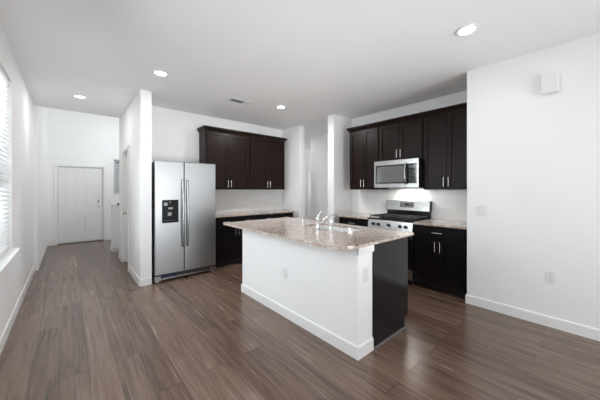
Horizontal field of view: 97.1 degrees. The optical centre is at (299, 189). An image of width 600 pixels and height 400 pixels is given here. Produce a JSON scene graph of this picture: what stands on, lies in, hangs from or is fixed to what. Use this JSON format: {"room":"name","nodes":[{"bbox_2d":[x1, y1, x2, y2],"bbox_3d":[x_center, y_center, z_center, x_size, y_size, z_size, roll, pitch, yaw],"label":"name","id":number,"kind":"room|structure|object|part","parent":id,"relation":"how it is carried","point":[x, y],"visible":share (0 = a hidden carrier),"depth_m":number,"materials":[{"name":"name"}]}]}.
{"room":"kitchen","nodes":[
{"label":"kitchen","id":0,"kind":"room"},
{"bbox_2d":[0,23,33,337],"bbox_3d":[-1.423,-0.025,0.855,0.140,2.790,9.440,0,0,-41],"label":"wall","id":1,"kind":"structure","parent":0,"point":[20,158],"depth_m":2.96,"materials":[{"name":"paint"}]},
{"bbox_2d":[0,131,0,205],"bbox_3d":[-2.679,-0.235,2.241,0.060,1.729,1.059,0,0,-41],"label":"window","id":2,"kind":"structure","parent":1,"relation":"in","point":[0,131],"depth_m":2.65,"materials":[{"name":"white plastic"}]},
{"bbox_2d":[0,67,8,255],"bbox_3d":[-2.630,-0.247,2.284,0.052,1.695,1.040,0,0,-41],"label":"window blind","id":3,"kind":"object","parent":1,"relation":"attached to","point":[4,247],"visible":1,"depth_m":2.54,"materials":[{"name":"white plastic"}]},
{"bbox_2d":[0,247,20,274],"bbox_3d":[-2.603,0.648,2.308,0.132,0.082,1.160,0,0,-41],"label":"window sill","id":4,"kind":"structure","parent":1,"relation":"attached to","point":[8,256],"depth_m":2.37,"materials":[{"name":"white paint"}]},
{"bbox_2d":[0,242,47,354],"bbox_3d":[-2.241,1.317,1.940,0.053,0.105,11.870,0,0,-41],"label":"baseboard","id":5,"kind":"structure","parent":1,"relation":"attached to","point":[5,334],"depth_m":2.98,"materials":[{"name":"white paint"}]},
{"bbox_2d":[34,105,46,264],"bbox_3d":[-5.340,-1.330,5.407,0.140,5.400,2.570,0,0,-41],"label":"wall","id":6,"kind":"structure","parent":0,"point":[40,113],"depth_m":4.97,"materials":[{"name":"paint"}]},
{"bbox_2d":[47,107,119,241],"bbox_3d":[-5.289,-1.330,7.250,2.640,5.400,0.140,0,0,-41],"label":"wall","id":7,"kind":"structure","parent":0,"point":[76,138],"depth_m":6.85,"materials":[{"name":"paint"}]},
{"bbox_2d":[48,236,110,245],"bbox_3d":[-5.219,1.317,7.209,2.387,0.105,0.013,0,0,-41],"label":"baseboard","id":8,"kind":"structure","parent":7,"relation":"attached to","point":[50,243],"depth_m":6.48,"materials":[{"name":"white paint"}]},
{"bbox_2d":[54,164,105,244],"bbox_3d":[-5.685,0.367,6.890,1.020,2.005,0.161,0,0,-41],"label":"trim","id":9,"kind":"structure","parent":7,"relation":"attached to","point":[56,166],"depth_m":6.55,"materials":[{"name":"white paint"}]},
{"bbox_2d":[57,239,102,244],"bbox_3d":[-5.669,1.361,6.872,0.920,0.018,0.130,0,0,-41],"label":"trim","id":10,"kind":"structure","parent":7,"relation":"attached to","point":[101,239],"depth_m":6.82,"materials":[{"name":"white wood"}]},
{"bbox_2d":[58,167,102,243],"bbox_3d":[-5.663,0.391,6.860,0.896,1.915,0.106,0,0,-41],"label":"door","id":11,"kind":"structure","parent":7,"relation":"in","point":[80,190],"depth_m":6.86,"materials":[{"name":"white paint"}]},
{"bbox_2d":[114,160,118,194],"bbox_3d":[-4.844,-0.343,7.591,0.800,0.965,0.052,0,0,-41],"label":"window blind","id":12,"kind":"object","parent":7,"relation":"attached to","point":[117,165],"visible":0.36,"depth_m":7.36,"materials":[{"name":"grey plastic"}]},
{"bbox_2d":[111,205,118,246],"bbox_3d":[-3.722,0.420,6.321,1.260,1.900,0.240,0,0,-41],"label":"wall","id":13,"kind":"structure","parent":0,"point":[114,208],"depth_m":5.85,"materials":[{"name":"paint"}]},
{"bbox_2d":[110,245,118,251],"bbox_3d":[-4.153,1.317,5.945,0.144,0.105,0.266,0,0,-41],"label":"baseboard","id":14,"kind":"structure","parent":13,"relation":"attached to","point":[113,249],"depth_m":5.84,"materials":[{"name":"white paint"}]},
{"bbox_2d":[119,89,151,278],"bbox_3d":[-2.898,-0.025,4.592,0.140,2.790,2.110,0,0,-41],"label":"wall","id":15,"kind":"structure","parent":0,"point":[135,124],"depth_m":3.84,"materials":[{"name":"paint"}]},
{"bbox_2d":[121,145,128,270],"bbox_3d":[-3.073,0.311,4.777,0.161,2.117,0.794,0,0,-41],"label":"trim","id":16,"kind":"structure","parent":15,"relation":"attached to","point":[125,150],"depth_m":4.99,"materials":[{"name":"white paint"}]},
{"bbox_2d":[123,153,127,260],"bbox_3d":[-3.084,0.328,4.763,0.106,2.000,0.658,0,0,-41],"label":"door","id":17,"kind":"structure","parent":15,"relation":"in","point":[126,212],"depth_m":4.95,"materials":[{"name":"white paint"}]},
{"bbox_2d":[118,253,151,286],"bbox_3d":[-2.899,1.317,4.582,0.152,0.105,2.124,0,0,-41],"label":"baseboard","id":18,"kind":"structure","parent":15,"relation":"attached to","point":[145,281],"depth_m":3.82,"materials":[{"name":"white paint"}]},
{"bbox_2d":[152,106,281,212],"bbox_3d":[-1.521,-0.025,5.454,3.068,2.790,0.140,0,0,-41],"label":"wall","id":19,"kind":"structure","parent":0,"point":[175,135],"depth_m":4.81,"materials":[{"name":"paint"}]},
{"bbox_2d":[199,130,248,189],"bbox_3d":[-1.451,-0.535,5.178,0.899,1.070,0.366,0,0,-41],"label":"upper cabinet","id":20,"kind":"object","parent":19,"relation":"attached to","point":[229,153],"visible":0.87,"depth_m":5.04,"materials":[{"name":"brown wood"}]},
{"bbox_3d":[-1.527,-0.533,4.930,0.436,1.050,0.020,0,0,-41],"label":"door","id":21,"kind":"part","parent":20,"relation":"part of","materials":[{"name":"brown wood"}]},
{"bbox_3d":[-1.196,-0.533,5.219,0.436,1.050,0.020,0,0,-41],"label":"door","id":22,"kind":"part","parent":20,"relation":"part of","materials":[{"name":"brown wood"}]},
{"bbox_2d":[216,190,281,212],"bbox_3d":[-1.171,0.228,5.660,1.987,0.454,0.008,0,0,-41],"label":"tile backsplash","id":23,"kind":"structure","parent":19,"relation":"attached to","point":[226,200],"depth_m":5.69,"materials":[{"name":"white tile"}]},
{"bbox_2d":[249,137,284,189],"bbox_3d":[-0.772,-0.535,5.770,0.899,1.070,0.366,0,0,-41],"label":"upper cabinet","id":24,"kind":"object","parent":19,"relation":"attached to","point":[266,157],"visible":0.98,"depth_m":5.63,"materials":[{"name":"brown wood"}]},
{"bbox_2d":[197,125,286,141],"bbox_3d":[-1.113,-1.109,5.476,1.889,0.075,0.362,0,0,-41],"label":"crown molding","id":25,"kind":"structure","parent":24,"relation":"on","point":[204,127],"depth_m":5.19,"materials":[{"name":"brown wood"}]},
{"bbox_3d":[-0.848,-0.533,5.522,0.436,1.050,0.020,0,0,-41],"label":"door","id":26,"kind":"part","parent":24,"relation":"part of","materials":[{"name":"brown wood"}]},
{"bbox_3d":[-0.516,-0.533,5.811,0.436,1.050,0.020,0,0,-41],"label":"door","id":27,"kind":"part","parent":24,"relation":"part of","materials":[{"name":"brown wood"}]},
{"bbox_2d":[282,125,304,218],"bbox_3d":[-0.162,-0.025,6.123,0.140,2.790,0.640,0,0,-41],"label":"wall","id":28,"kind":"structure","parent":0,"point":[293,195],"depth_m":5.95,"materials":[{"name":"paint"}]},
{"bbox_2d":[0,240,599,399],"bbox_3d":[0.942,1.430,4.716,8.780,0.120,12.150,0,0,-41],"label":"floor","id":29,"kind":"structure","parent":0,"point":[83,328],"depth_m":2.28,"materials":[{"name":"brown wood"}]},
{"bbox_2d":[152,160,215,282],"bbox_3d":[-1.965,0.471,4.367,0.910,1.796,0.814,0,0,-41],"label":"refrigerator","id":30,"kind":"object","parent":29,"relation":"on","point":[183,193],"visible":0.97,"depth_m":4.05,"materials":[{"name":"silver metal"}]},
{"bbox_3d":[-1.960,0.416,3.978,0.406,1.677,0.072,0,0,-41],"label":"freezer door","id":31,"kind":"part","parent":30,"relation":"part of","materials":[{"name":"silver metal"}]},
{"bbox_3d":[-1.780,0.360,4.037,0.029,1.024,0.074,0,0,-41],"label":"handle","id":32,"kind":"part","parent":30,"relation":"part of","materials":[{"name":"silver metal"}]},
{"bbox_3d":[-1.729,0.360,4.082,0.029,1.024,0.074,0,0,-41],"label":"handle","id":33,"kind":"part","parent":30,"relation":"part of","materials":[{"name":"silver metal"}]},
{"bbox_3d":[-1.615,0.416,4.279,0.498,1.677,0.072,0,0,-41],"label":"fridge door","id":34,"kind":"part","parent":30,"relation":"part of","materials":[{"name":"silver metal"}]},
{"bbox_2d":[215,215,256,266],"bbox_3d":[-1.353,0.930,5.065,0.899,0.880,0.664,0,0,-41],"label":"base cabinet","id":35,"kind":"object","parent":29,"relation":"on","point":[228,238],"visible":0.58,"depth_m":4.76,"materials":[{"name":"black wood"}]},
{"bbox_3d":[-1.331,0.575,4.705,0.436,0.146,0.020,0,0,-41],"label":"drawer","id":36,"kind":"part","parent":35,"relation":"part of","materials":[{"name":"black wood"}]},
{"bbox_3d":[-1.331,0.959,4.705,0.436,0.606,0.020,0,0,-41],"label":"door","id":37,"kind":"part","parent":35,"relation":"part of","materials":[{"name":"black wood"}]},
{"bbox_3d":[-0.999,0.959,4.994,0.436,0.606,0.020,0,0,-41],"label":"door","id":38,"kind":"part","parent":35,"relation":"part of","materials":[{"name":"black wood"}]},
{"bbox_3d":[-0.999,0.575,4.994,0.436,0.146,0.020,0,0,-41],"label":"drawer","id":39,"kind":"part","parent":35,"relation":"part of","materials":[{"name":"black wood"}]},
{"bbox_2d":[257,212,292,219],"bbox_3d":[-0.674,0.930,5.657,0.899,0.880,0.664,0,0,-41],"label":"base cabinet","id":40,"kind":"object","parent":29,"relation":"on","point":[290,214],"visible":0.12,"depth_m":5.40,"materials":[{"name":"black wood"}]},
{"bbox_2d":[216,209,294,217],"bbox_3d":[-1.014,0.472,5.368,1.840,0.032,0.653,0,0,-41],"label":"countertop","id":41,"kind":"structure","parent":40,"relation":"on","point":[269,211],"depth_m":5.25,"materials":[{"name":"stone"}]},
{"bbox_3d":[-0.651,0.575,5.297,0.436,0.146,0.020,0,0,-41],"label":"drawer","id":42,"kind":"part","parent":40,"relation":"part of","materials":[{"name":"black wood"}]},
{"bbox_3d":[-0.320,0.575,5.586,0.436,0.146,0.020,0,0,-41],"label":"drawer","id":43,"kind":"part","parent":40,"relation":"part of","materials":[{"name":"black wood"}]},
{"bbox_2d":[339,217,367,226],"bbox_3d":[1.126,0.930,4.742,0.664,0.880,0.622,0,0,-41],"label":"base cabinet","id":44,"kind":"object","parent":29,"relation":"on","point":[343,220],"visible":0.16,"depth_m":4.52,"materials":[{"name":"black wood"}]},
{"bbox_2d":[337,213,375,218],"bbox_3d":[1.125,0.472,4.756,0.648,0.032,0.641,0,0,-41],"label":"countertop","id":45,"kind":"structure","parent":44,"relation":"on","point":[352,215],"depth_m":4.65,"materials":[{"name":"stone"}]},
{"bbox_2d":[372,237,407,349],"bbox_3d":[0.765,0.920,2.617,0.668,0.898,0.370,0,0,-41],"label":"base cabinet","id":46,"kind":"object","parent":29,"relation":"on","point":[389,258],"visible":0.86,"depth_m":2.44,"materials":[{"name":"black wood"}]},
{"bbox_3d":[0.837,1.360,2.443,0.547,0.020,0.014,0,0,-41],"label":"shoe mould","id":47,"kind":"part","parent":46,"relation":"part of","materials":[{"name":"wood"}]},
{"bbox_2d":[368,200,431,283],"bbox_3d":[1.556,0.777,4.202,0.707,1.184,0.750,0,0,-41],"label":"gas range","id":48,"kind":"object","parent":29,"relation":"on","point":[400,215],"visible":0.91,"depth_m":4.13,"materials":[{"name":"silver metal"}]},
{"bbox_3d":[1.357,0.546,4.029,0.056,0.144,0.739,0,0,-41],"label":"control panel","id":49,"kind":"part","parent":48,"relation":"part of","materials":[{"name":"silver metal"}]},
{"bbox_2d":[368,213,427,222],"bbox_3d":[1.552,0.441,4.199,0.526,0.056,0.743,0,0,-41],"label":"cooktop","id":50,"kind":"object","parent":48,"relation":"in","point":[385,217],"depth_m":4.13,"materials":[{"name":"metal"}]},
{"bbox_3d":[1.362,0.881,4.032,0.044,0.513,0.735,0,0,-41],"label":"oven door","id":51,"kind":"part","parent":48,"relation":"part of","materials":[{"name":"black glass"}]},
{"bbox_3d":[1.362,1.220,4.032,0.044,0.150,0.735,0,0,-41],"label":"drawer","id":52,"kind":"part","parent":48,"relation":"part of","materials":[{"name":"silver metal"}]},
{"bbox_2d":[414,224,466,297],"bbox_3d":[2.042,0.930,3.692,0.664,0.880,0.649,0,0,-41],"label":"base cabinet","id":53,"kind":"object","parent":29,"relation":"on","point":[440,253],"visible":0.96,"depth_m":3.47,"materials":[{"name":"black wood"}]},
{"bbox_3d":[1.723,0.959,3.623,0.020,0.606,0.311,0,0,-41],"label":"door","id":54,"kind":"part","parent":53,"relation":"part of","materials":[{"name":"black wood"}]},
{"bbox_2d":[413,219,466,229],"bbox_3d":[2.058,0.472,3.687,0.648,0.032,0.675,0,0,-41],"label":"countertop","id":55,"kind":"structure","parent":53,"relation":"on","point":[430,222],"depth_m":3.58,"materials":[{"name":"stone"}]},
{"bbox_3d":[1.826,0.575,3.504,0.020,0.146,0.626,0,0,-41],"label":"drawer","id":56,"kind":"part","parent":53,"relation":"part of","materials":[{"name":"black wood"}]},
{"bbox_3d":[1.930,0.959,3.385,0.020,0.606,0.311,0,0,-41],"label":"door","id":57,"kind":"part","parent":53,"relation":"part of","materials":[{"name":"black wood"}]},
{"bbox_3d":[0.346,0.920,3.098,0.668,0.899,0.899,0,0,-41],"label":"base cabinet","id":58,"kind":"object","parent":29,"relation":"on","visible":0},
{"bbox_2d":[223,217,413,248],"bbox_3d":[0.071,0.456,3.128,1.130,0.024,2.060,0,0,-41],"label":"countertop","id":59,"kind":"structure","parent":58,"relation":"on","point":[289,228],"depth_m":2.74,"materials":[{"name":"stone"}]},
{"bbox_2d":[315,211,334,228],"bbox_3d":[0.290,0.341,3.078,0.296,0.204,0.064,0,0,-41],"label":"faucet","id":60,"kind":"object","parent":59,"relation":"on","point":[318,223],"visible":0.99,"depth_m":3.00,"materials":[{"name":"silver metal"}]},
{"bbox_3d":[0.310,0.349,3.083,0.261,0.118,0.024,0,0,-36],"label":"spout","id":61,"kind":"part","parent":60,"relation":"part of","materials":[{"name":"silver metal"}]},
{"bbox_2d":[329,219,332,230],"bbox_3d":[0.336,0.381,2.874,0.049,0.124,0.044,0,0,-41],"label":"sprayer","id":62,"kind":"object","parent":59,"relation":"on","point":[331,220],"visible":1,"depth_m":2.86,"materials":[{"name":"silver metal"}]},
{"bbox_2d":[309,225,357,231],"bbox_3d":[0.392,0.575,3.129,0.371,0.211,0.716,0,0,-41],"label":"sink","id":63,"kind":"object","parent":59,"relation":"in","point":[321,226],"visible":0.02,"depth_m":3.33,"materials":[{"name":"metal"}]},
{"bbox_2d":[0,0,599,148],"bbox_3d":[0.942,-1.545,4.716,8.780,0.250,12.150,0,0,-41],"label":"ceiling","id":64,"kind":"structure","parent":0,"point":[315,59],"depth_m":2.67,"materials":[{"name":"paint"}]},
{"bbox_2d":[72,94,86,98],"bbox_3d":[-3.357,-1.413,4.038,0.180,0.012,0.180,0,0,-41],"label":"recessed light","id":65,"kind":"object","parent":64,"relation":"in","point":[73,95],"visible":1,"depth_m":4.03,"materials":[{"name":"white plastic"}]},
{"bbox_2d":[152,70,168,76],"bbox_3d":[-1.697,-1.413,3.231,0.180,0.012,0.180,0,0,-41],"label":"recessed light","id":66,"kind":"object","parent":64,"relation":"in","point":[161,73],"visible":1,"depth_m":3.23,"materials":[{"name":"white plastic"}]},
{"bbox_2d":[227,98,251,104],"bbox_3d":[-0.970,-1.415,4.276,0.360,0.009,0.170,0,0,-41],"label":"ceiling vent","id":67,"kind":"object","parent":64,"relation":"in","point":[234,100],"visible":1,"depth_m":4.26,"materials":[{"name":"white plastic"}]},
{"bbox_2d":[276,105,285,108],"bbox_3d":[-0.327,-1.413,4.558,0.180,0.012,0.180,0,0,-41],"label":"recessed light","id":68,"kind":"object","parent":64,"relation":"in","point":[278,106],"visible":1,"depth_m":4.55,"materials":[{"name":"white plastic"}]},
{"bbox_2d":[455,23,478,35],"bbox_3d":[1.482,-1.413,2.355,0.180,0.012,0.180,0,0,-41],"label":"recessed light","id":69,"kind":"object","parent":64,"relation":"in","point":[468,29],"visible":1,"depth_m":2.34,"materials":[{"name":"white plastic"}]},
{"bbox_2d":[242,229,371,345],"bbox_3d":[-0.077,0.919,2.915,0.203,0.901,1.885,0,0,-41],"label":"wall","id":70,"kind":"structure","parent":0,"point":[326,287],"depth_m":2.52,"materials":[{"name":"paint"}]},
{"bbox_2d":[283,267,286,278],"bbox_3d":[-0.159,0.900,2.847,0.009,0.116,0.072,0,0,-41],"label":"wall outlet","id":71,"kind":"object","parent":70,"relation":"attached to","point":[284,269],"visible":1,"depth_m":2.84,"materials":[{"name":"white plastic"}]},
{"bbox_2d":[241,284,373,360],"bbox_3d":[-0.082,1.317,2.911,0.216,0.105,1.912,0,0,-41],"label":"baseboard","id":72,"kind":"structure","parent":70,"relation":"attached to","point":[357,352],"depth_m":2.48,"materials":[{"name":"white paint"}]},
{"bbox_2d":[252,231,373,255],"bbox_3d":[-0.076,0.500,2.916,0.229,0.061,1.909,0,0,-41],"label":"trim","id":73,"kind":"structure","parent":70,"relation":"attached to","point":[368,249],"depth_m":2.19,"materials":[{"name":"white paint"}]},
{"bbox_2d":[363,267,367,282],"bbox_3d":[0.547,0.710,2.202,0.072,0.116,0.009,0,0,-41],"label":"wall outlet","id":74,"kind":"object","parent":70,"relation":"attached to","point":[365,270],"visible":1,"depth_m":2.20,"materials":[{"name":"white plastic"}]},
{"bbox_2d":[305,148,310,218],"bbox_3d":[0.051,-0.025,9.094,4.367,2.790,0.140,0,0,-41],"label":"wall","id":75,"kind":"structure","parent":0,"point":[307,151],"depth_m":9.15,"materials":[{"name":"paint"}]},
{"bbox_2d":[307,168,310,218],"bbox_3d":[0.557,0.305,9.523,0.940,2.130,0.161,0,0,-41],"label":"trim","id":76,"kind":"structure","parent":75,"relation":"attached to","point":[308,169],"depth_m":9.19,"materials":[{"name":"white paint"}]},
{"bbox_2d":[309,171,310,219],"bbox_3d":[0.589,0.354,9.507,0.696,2.015,0.106,0,0,-41],"label":"door","id":77,"kind":"structure","parent":75,"relation":"in","point":[309,171],"depth_m":9.32,"materials":[{"name":"white paint"}]},
{"bbox_2d":[311,134,327,221],"bbox_3d":[0.774,-0.025,6.361,0.650,2.790,1.870,0,0,-41],"label":"wall","id":78,"kind":"structure","parent":0,"point":[319,144],"depth_m":6.94,"materials":[{"name":"paint"}]},
{"bbox_2d":[328,114,351,222],"bbox_3d":[0.844,-0.025,5.266,0.685,2.790,0.153,0,0,-41],"label":"wall","id":79,"kind":"structure","parent":0,"point":[339,192],"depth_m":5.09,"materials":[{"name":"paint"}]},
{"bbox_2d":[352,91,466,212],"bbox_3d":[1.840,-0.025,4.539,0.140,2.790,2.252,0,0,-41],"label":"wall","id":80,"kind":"structure","parent":0,"point":[461,97],"depth_m":4.40,"materials":[{"name":"paint"}]},
{"bbox_2d":[350,127,388,189],"bbox_3d":[1.240,-0.535,4.840,0.366,1.070,0.624,0,0,-41],"label":"upper cabinet","id":81,"kind":"object","parent":80,"relation":"attached to","point":[364,144],"visible":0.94,"depth_m":4.72,"materials":[{"name":"brown wood"}]},
{"bbox_3d":[1.037,-0.533,4.864,0.020,1.050,0.298,0,0,-41],"label":"door","id":82,"kind":"part","parent":81,"relation":"part of","materials":[{"name":"brown wood"}]},
{"bbox_3d":[1.236,-0.533,4.636,0.020,1.050,0.298,0,0,-41],"label":"door","id":83,"kind":"part","parent":81,"relation":"part of","materials":[{"name":"brown wood"}]},
{"bbox_2d":[379,118,423,160],"bbox_3d":[1.692,-0.767,4.321,0.366,0.605,0.752,0,0,-41],"label":"upper cabinet","id":84,"kind":"object","parent":80,"relation":"attached to","point":[402,140],"visible":0.84,"depth_m":4.18,"materials":[{"name":"brown wood"}]},
{"bbox_3d":[1.469,-0.765,4.369,0.020,0.585,0.362,0,0,-41],"label":"door","id":85,"kind":"part","parent":84,"relation":"part of","materials":[{"name":"brown wood"}]},
{"bbox_2d":[374,158,423,187],"bbox_3d":[1.630,-0.242,4.266,0.526,0.436,0.745,0,0,-41],"label":"microwave","id":86,"kind":"object","parent":84,"relation":"attached to","point":[403,173],"visible":0.96,"depth_m":4.08,"materials":[{"name":"silver metal"}]},
{"bbox_3d":[1.450,-0.240,4.200,0.030,0.295,0.552,0,0,-41],"label":"door","id":87,"kind":"part","parent":86,"relation":"part of","materials":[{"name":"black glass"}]},
{"bbox_3d":[1.577,-0.240,3.978,0.066,0.331,0.027,0,0,-41],"label":"handle","id":88,"kind":"part","parent":86,"relation":"part of","materials":[{"name":"silver metal"}]},
{"bbox_3d":[1.677,-0.240,3.940,0.031,0.295,0.134,0,0,-41],"label":"control panel","id":89,"kind":"part","parent":86,"relation":"part of","materials":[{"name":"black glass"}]},
{"bbox_2d":[346,102,466,132],"bbox_3d":[1.688,-1.109,4.329,0.362,0.075,2.074,0,0,-41],"label":"crown molding","id":90,"kind":"structure","parent":84,"relation":"on","point":[462,106],"depth_m":4.05,"materials":[{"name":"brown wood"}]},
{"bbox_3d":[1.710,-0.765,4.093,0.020,0.585,0.362,0,0,-41],"label":"door","id":91,"kind":"part","parent":84,"relation":"part of","materials":[{"name":"brown wood"}]},
{"bbox_2d":[352,190,466,220],"bbox_3d":[1.783,0.228,4.490,0.008,0.454,2.250,0,0,-41],"label":"tile backsplash","id":92,"kind":"structure","parent":80,"relation":"attached to","point":[446,204],"depth_m":4.28,"materials":[{"name":"white tile"}]},
{"bbox_2d":[424,109,466,189],"bbox_3d":[2.154,-0.535,3.792,0.366,1.070,0.651,0,0,-41],"label":"upper cabinet","id":93,"kind":"object","parent":80,"relation":"attached to","point":[445,135],"visible":0.8,"depth_m":3.70,"materials":[{"name":"brown wood"}]},
{"bbox_3d":[1.947,-0.533,3.821,0.020,1.050,0.312,0,0,-41],"label":"door","id":94,"kind":"part","parent":93,"relation":"part of","materials":[{"name":"brown wood"}]},
{"bbox_3d":[2.155,-0.533,3.582,0.020,1.050,0.312,0,0,-41],"label":"door","id":95,"kind":"part","parent":93,"relation":"part of","materials":[{"name":"brown wood"}]},
{"bbox_2d":[467,33,599,328],"bbox_3d":[3.666,-0.025,1.928,0.820,2.790,4.085,0,0,-41],"label":"wall","id":96,"kind":"structure","parent":0,"point":[533,158],"depth_m":2.72,"materials":[{"name":"paint"}]},
{"bbox_2d":[476,205,487,214],"bbox_3d":[2.112,0.240,3.076,0.011,0.116,0.118,0,0,-41],"label":"light switch","id":97,"kind":"object","parent":96,"relation":"attached to","point":[480,209],"visible":1,"depth_m":3.08,"materials":[{"name":"white plastic"}]},
{"bbox_2d":[465,294,599,340],"bbox_3d":[3.382,1.317,1.688,0.104,0.105,4.098,0,0,-41],"label":"baseboard","id":98,"kind":"structure","parent":96,"relation":"attached to","point":[556,323],"depth_m":2.71,"materials":[{"name":"white paint"}]},
{"bbox_2d":[541,71,558,94],"bbox_3d":[2.476,-1.054,2.627,0.052,0.197,0.135,0,0,-41],"label":"door chime","id":99,"kind":"object","parent":96,"relation":"attached to","point":[549,81],"visible":1,"depth_m":2.61,"materials":[{"name":"white plastic"}]},
{"bbox_2d":[545,271,554,283],"bbox_3d":[2.494,0.880,2.640,0.009,0.116,0.072,0,0,-41],"label":"wall outlet","id":100,"kind":"object","parent":96,"relation":"attached to","point":[549,276],"visible":1,"depth_m":2.64,"materials":[{"name":"white plastic"}]}
]}

